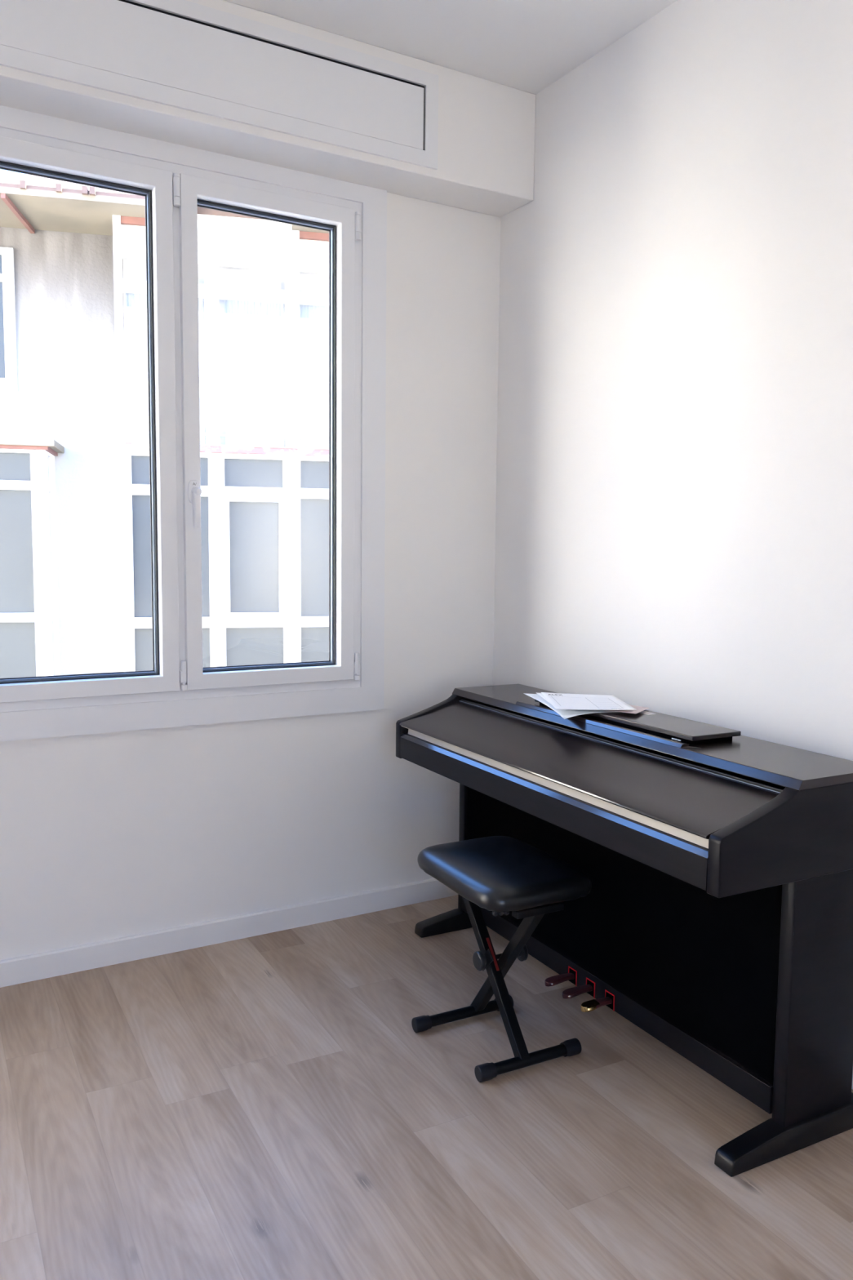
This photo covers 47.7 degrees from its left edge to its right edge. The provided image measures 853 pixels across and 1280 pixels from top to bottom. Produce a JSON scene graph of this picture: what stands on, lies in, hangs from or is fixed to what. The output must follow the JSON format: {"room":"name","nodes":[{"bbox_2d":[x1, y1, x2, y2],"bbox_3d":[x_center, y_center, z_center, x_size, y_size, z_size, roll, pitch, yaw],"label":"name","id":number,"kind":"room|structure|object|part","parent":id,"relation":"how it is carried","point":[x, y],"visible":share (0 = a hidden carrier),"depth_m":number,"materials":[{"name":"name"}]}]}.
{"room":"music room","nodes":[
{"label":"music room","id":0,"kind":"room"},
{"bbox_2d":[0,192,500,959],"bbox_3d":[-1.420,-0.375,2.576,4.100,2.684,0.260,-3,6,-30],"label":"wall","id":1,"kind":"structure","parent":0,"point":[109,835],"depth_m":3.15,"materials":[{"name":"white paint"}]},
{"bbox_2d":[0,105,386,742],"bbox_3d":[-0.728,-0.572,2.815,1.350,1.662,0.162,-3,6,-30],"label":"window","id":2,"kind":"structure","parent":1,"relation":"in","point":[174,180],"depth_m":2.83,"materials":[{"name":"white plastic"}]},
{"bbox_3d":[-0.976,-0.575,2.673,0.548,1.473,0.075,-3,6,-30],"label":"sash","id":3,"kind":"part","parent":2,"relation":"part of","materials":[{"name":"white plastic"}]},
{"bbox_3d":[-0.678,-0.432,2.813,0.033,0.068,0.009,-3,6,-30],"label":"handle","id":4,"kind":"part","parent":2,"relation":"part of","materials":[{"name":"white"}]},
{"bbox_3d":[-0.665,-0.384,2.799,0.024,0.121,0.038,-3,6,-30],"label":"handle lever","id":5,"kind":"part","parent":2,"relation":"part of","materials":[{"name":"white metal"}]},
{"bbox_3d":[-0.483,-0.597,2.960,0.548,1.473,0.075,-3,6,-30],"label":"sash","id":6,"kind":"part","parent":2,"relation":"part of","materials":[{"name":"white plastic"}]},
{"bbox_2d":[0,0,439,169],"bbox_3d":[-0.618,-1.540,2.550,1.508,0.271,0.009,-3,6,-30],"label":"box","id":7,"kind":"object","parent":1,"relation":"attached to","point":[185,55],"visible":1,"depth_m":2.60,"materials":[{"name":"white"}]},
{"bbox_2d":[0,878,457,987],"bbox_3d":[-0.772,0.910,2.925,2.330,0.072,0.014,-3,6,-30],"label":"baseboard","id":8,"kind":"structure","parent":1,"relation":"attached to","point":[31,967],"depth_m":2.98,"materials":[{"name":"white wood"}]},
{"bbox_2d":[0,0,535,217],"bbox_3d":[-1.295,-1.527,2.271,3.700,0.330,0.191,-3,6,-30],"label":"roller shutter box","id":9,"kind":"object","parent":1,"relation":"attached to","point":[486,154],"depth_m":2.88,"materials":[{"name":"white paint"}]},
{"bbox_2d":[0,894,852,1279],"bbox_3d":[0.026,1.286,0.216,4.100,0.150,6.060,-3,6,-30],"label":"floor","id":10,"kind":"structure","parent":0,"point":[269,1106],"depth_m":2.02,"materials":[{"name":"brown wood"}]},
{"bbox_2d":[411,835,591,1082],"bbox_3d":[0.174,0.768,2.408,0.334,0.471,0.407,-2,6,-28],"label":"stool","id":11,"kind":"object","parent":10,"relation":"on","point":[500,875],"visible":1,"depth_m":2.32,"materials":[{"name":"black leather"}]},
{"bbox_3d":[0.133,0.793,2.388,0.022,0.047,0.047,-2,6,-28],"label":"knob","id":12,"kind":"part","parent":11,"relation":"part of","materials":[{"name":"black plastic"}]},
{"bbox_3d":[0.148,0.794,2.394,0.003,0.068,0.068,-2,6,-28],"label":"adjuster plate","id":13,"kind":"part","parent":11,"relation":"part of","materials":[{"name":"metal"}]},
{"bbox_3d":[0.158,0.796,2.408,0.027,0.395,0.332,-2,6,-28],"label":"leg","id":14,"kind":"part","parent":11,"relation":"part of","materials":[{"name":"black paint"}]},
{"bbox_2d":[417,835,591,912],"bbox_3d":[0.186,0.565,2.394,0.310,0.064,0.407,-2,6,-28],"label":"seat cushion","id":15,"kind":"object","parent":11,"relation":"on","point":[495,873],"depth_m":2.29,"materials":[{"name":"black leather"}]},
{"bbox_3d":[0.200,0.797,2.402,0.027,0.394,0.305,-2,6,-28],"label":"leg","id":16,"kind":"part","parent":11,"relation":"part of","materials":[{"name":"black paint"}]},
{"bbox_3d":[0.238,0.789,2.444,0.022,0.047,0.047,-2,6,-28],"label":"knob","id":17,"kind":"part","parent":11,"relation":"part of","materials":[{"name":"black plastic"}]},
{"bbox_3d":[0.261,0.629,2.256,0.130,0.018,0.026,-2,6,-28],"label":"seat rail","id":18,"kind":"part","parent":11,"relation":"part of","materials":[{"name":"black metal"}]},
{"bbox_2d":[395,684,852,1177],"bbox_3d":[0.426,0.592,2.531,0.468,0.804,1.372,-2,6,-28],"label":"digital piano","id":19,"kind":"object","parent":10,"relation":"on","point":[715,918],"visible":0.97,"depth_m":2.13,"materials":[{"name":"black wood"}]},
{"bbox_3d":[0.202,0.617,3.156,0.204,0.532,0.035,-2,6,-28],"label":"leg","id":20,"kind":"part","parent":19,"relation":"part of","materials":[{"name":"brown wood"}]},
{"bbox_2d":[523,693,615,719],"bbox_3d":[0.402,0.180,2.678,0.165,0.017,0.352,-1,6,-12],"label":"paper sheet","id":21,"kind":"object","parent":19,"relation":"on","point":[565,713],"visible":0.26,"depth_m":2.54,"materials":[{"name":"white paper"}]},
{"bbox_2d":[537,693,551,703],"bbox_3d":[0.430,0.166,2.652,0.191,0.011,0.341,0,5,-6],"label":"paper sheet","id":22,"kind":"object","parent":21,"relation":"on","point":[541,695],"visible":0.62,"depth_m":2.74,"materials":[{"name":"white paper"}]},
{"bbox_2d":[541,692,636,710],"bbox_3d":[0.435,0.163,2.634,0.198,0.019,0.330,0,5,-2],"label":"paper sheet","id":23,"kind":"object","parent":22,"relation":"on","point":[558,700],"visible":1,"depth_m":2.60,"materials":[{"name":"white paper"}]},
{"bbox_2d":[608,704,648,714],"bbox_3d":[0.498,0.177,2.585,0.231,0.004,0.137,6,8,44],"label":"paper sheet","id":24,"kind":"object","parent":21,"relation":"on","point":[639,708],"visible":0.36,"depth_m":2.51,"materials":[{"name":"white paper"}]},
{"bbox_3d":[0.321,0.284,2.444,0.222,0.064,1.301,-2,6,-28],"label":"key lid","id":25,"kind":"part","parent":19,"relation":"part of","materials":[{"name":"black wood"}]},
{"bbox_3d":[0.408,0.249,2.487,0.007,0.002,1.298,-2,6,-28],"label":"lid trim","id":26,"kind":"part","parent":19,"relation":"part of","materials":[{"name":"black wood"}]},
{"bbox_3d":[0.416,0.247,2.490,0.009,0.006,1.298,-2,6,-28],"label":"lid hinge rail","id":27,"kind":"part","parent":19,"relation":"part of","materials":[{"name":"black wood"}]},
{"bbox_3d":[0.434,0.672,2.543,0.014,0.522,1.270,-2,6,-28],"label":"knee panel","id":28,"kind":"part","parent":19,"relation":"part of","materials":[{"name":"black wood"}]},
{"bbox_2d":[640,711,656,715],"bbox_3d":[0.573,0.190,2.520,0.027,0.001,0.051,-2,6,-28],"label":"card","id":29,"kind":"object","parent":19,"relation":"on","point":[642,712],"visible":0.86,"depth_m":2.52,"materials":[{"name":"white"}]},
{"bbox_3d":[0.618,0.306,2.605,0.015,0.164,1.303,-2,6,-28],"label":"panel","id":30,"kind":"part","parent":19,"relation":"part of","materials":[{"name":"black wood"}]},
{"bbox_3d":[0.515,0.220,2.541,0.254,0.020,1.372,-2,6,-28],"label":"panel","id":31,"kind":"part","parent":19,"relation":"part of","materials":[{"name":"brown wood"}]},
{"bbox_3d":[0.587,0.232,2.256,0.005,0.005,0.036,-2,6,-28],"label":"mark plate","id":32,"kind":"part","parent":19,"relation":"part of","materials":[{"name":"silver metal"}]},
{"bbox_3d":[0.816,0.732,2.010,0.204,0.532,0.035,-2,6,-28],"label":"leg","id":33,"kind":"part","parent":19,"relation":"part of","materials":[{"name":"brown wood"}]},
{"bbox_2d":[225,0,677,94],"bbox_3d":[0.055,-1.560,-0.053,4.100,0.200,6.060,-3,6,-30],"label":"ceiling","id":34,"kind":"structure","parent":0,"point":[527,46],"depth_m":2.71,"materials":[{"name":"white paint"}]},
{"bbox_2d":[493,0,852,760],"bbox_3d":[1.790,-0.189,0.951,0.200,2.684,5.800,-3,6,-30],"label":"wall","id":35,"kind":"structure","parent":0,"point":[674,505],"depth_m":2.57,"materials":[{"name":"white paint"}]},
{"label":"outside","id":36,"kind":"structure","parent":0,"visible":0},
{"bbox_3d":[-2.369,8.532,8.580,80.000,0.200,70.000,-3,6,-30],"label":"street","id":37,"kind":"object","parent":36,"visible":0},
{"bbox_2d":[0,171,328,678],"bbox_3d":[-3.906,-0.008,14.813,28.000,15.600,6.500,-1,6,-13],"label":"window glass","id":38,"kind":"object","parent":37,"relation":"on","point":[76,586],"visible":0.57,"depth_m":12.19,"materials":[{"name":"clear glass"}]},
{"bbox_3d":[-5.706,-4.664,11.912,0.880,0.240,0.015,-1,6,-13],"label":"pane","id":39,"kind":"part","parent":38,"relation":"part of","materials":[{"name":"clear glass"}]},
{"bbox_3d":[-5.714,-3.867,11.987,0.880,1.180,0.015,-1,6,-13],"label":"pane","id":40,"kind":"part","parent":38,"relation":"part of","materials":[{"name":"clear glass"}]},
{"bbox_3d":[-5.294,-2.076,11.517,1.080,0.330,0.015,-1,6,-13],"label":"pane","id":41,"kind":"part","parent":38,"relation":"part of","materials":[{"name":"clear glass"}]},
{"bbox_3d":[-5.304,-1.065,11.612,1.080,1.480,0.015,-1,6,-13],"label":"pane","id":42,"kind":"part","parent":38,"relation":"part of","materials":[{"name":"clear glass"}]},
{"bbox_3d":[-5.319,0.473,11.758,1.080,1.390,0.015,-1,6,-13],"label":"pane","id":43,"kind":"part","parent":38,"relation":"part of","materials":[{"name":"clear glass"}]},
{"bbox_3d":[-4.721,-1.101,12.048,0.015,1.480,0.280,-1,6,-13],"label":"pane","id":44,"kind":"part","parent":38,"relation":"part of","materials":[{"name":"glass"}]},
{"bbox_3d":[-4.736,0.437,12.194,0.015,1.390,0.280,-1,6,-13],"label":"pane","id":45,"kind":"part","parent":38,"relation":"part of","materials":[{"name":"glass"}]},
{"bbox_3d":[-3.209,-4.810,11.752,0.970,0.390,0.050,-1,6,-13],"label":"lintel panel","id":46,"kind":"part","parent":38,"relation":"part of","materials":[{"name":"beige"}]},
{"bbox_3d":[-3.215,-2.908,11.873,0.970,0.740,0.030,-1,6,-13],"label":"railing","id":47,"kind":"part","parent":38,"relation":"part of","materials":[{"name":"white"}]},
{"bbox_3d":[-3.191,-2.102,12.011,0.920,0.350,0.015,-1,6,-13],"label":"pane","id":48,"kind":"part","parent":38,"relation":"part of","materials":[{"name":"clear glass"}]},
{"bbox_3d":[-3.202,-1.044,12.111,0.920,1.515,0.015,-1,6,-13],"label":"pane","id":49,"kind":"part","parent":38,"relation":"part of","materials":[{"name":"clear glass"}]},
{"bbox_3d":[-3.217,0.492,12.256,0.920,1.300,0.015,-1,6,-13],"label":"pane","id":50,"kind":"part","parent":38,"relation":"part of","materials":[{"name":"clear glass"}]},
{"bbox_3d":[-2.173,-4.822,11.995,0.820,0.390,0.050,-1,6,-13],"label":"lintel panel","id":51,"kind":"part","parent":38,"relation":"part of","materials":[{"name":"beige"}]},
{"bbox_3d":[-2.178,-2.920,12.116,0.820,0.740,0.030,-1,6,-13],"label":"railing","id":52,"kind":"part","parent":38,"relation":"part of","materials":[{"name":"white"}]},
{"bbox_3d":[-2.204,-1.056,12.345,0.730,1.515,0.015,-1,6,-13],"label":"pane","id":53,"kind":"part","parent":38,"relation":"part of","materials":[{"name":"clear glass"}]},
{"bbox_3d":[-2.193,-2.114,12.245,0.730,0.350,0.015,-1,6,-13],"label":"pane","id":54,"kind":"part","parent":38,"relation":"part of","materials":[{"name":"clear glass"}]},
{"bbox_3d":[-2.194,-1.052,12.304,0.720,1.505,0.050,-1,6,-13],"label":"opening sash","id":55,"kind":"part","parent":38,"relation":"part of","materials":[{"name":"white"}]},
{"bbox_3d":[-2.219,0.479,12.490,0.730,1.300,0.015,-1,6,-13],"label":"pane","id":56,"kind":"part","parent":38,"relation":"part of","materials":[{"name":"clear glass"}]},
{"bbox_3d":[-1.156,-2.933,12.357,0.940,0.740,0.030,-1,6,-13],"label":"railing","id":57,"kind":"part","parent":38,"relation":"part of","materials":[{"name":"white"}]},
{"bbox_3d":[-1.151,-4.835,12.235,0.940,0.390,0.050,-1,6,-13],"label":"lintel panel","id":58,"kind":"part","parent":38,"relation":"part of","materials":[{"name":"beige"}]},
{"bbox_3d":[-1.182,-1.069,12.585,0.930,1.515,0.015,-1,6,-13],"label":"pane","id":59,"kind":"part","parent":38,"relation":"part of","materials":[{"name":"clear glass"}]},
{"bbox_3d":[-1.171,-2.126,12.485,0.930,0.350,0.015,-1,6,-13],"label":"pane","id":60,"kind":"part","parent":38,"relation":"part of","materials":[{"name":"clear glass"}]},
{"bbox_3d":[-1.197,0.467,12.730,0.930,1.300,0.015,-1,6,-13],"label":"pane","id":61,"kind":"part","parent":38,"relation":"part of","materials":[{"name":"clear glass"}]}
]}

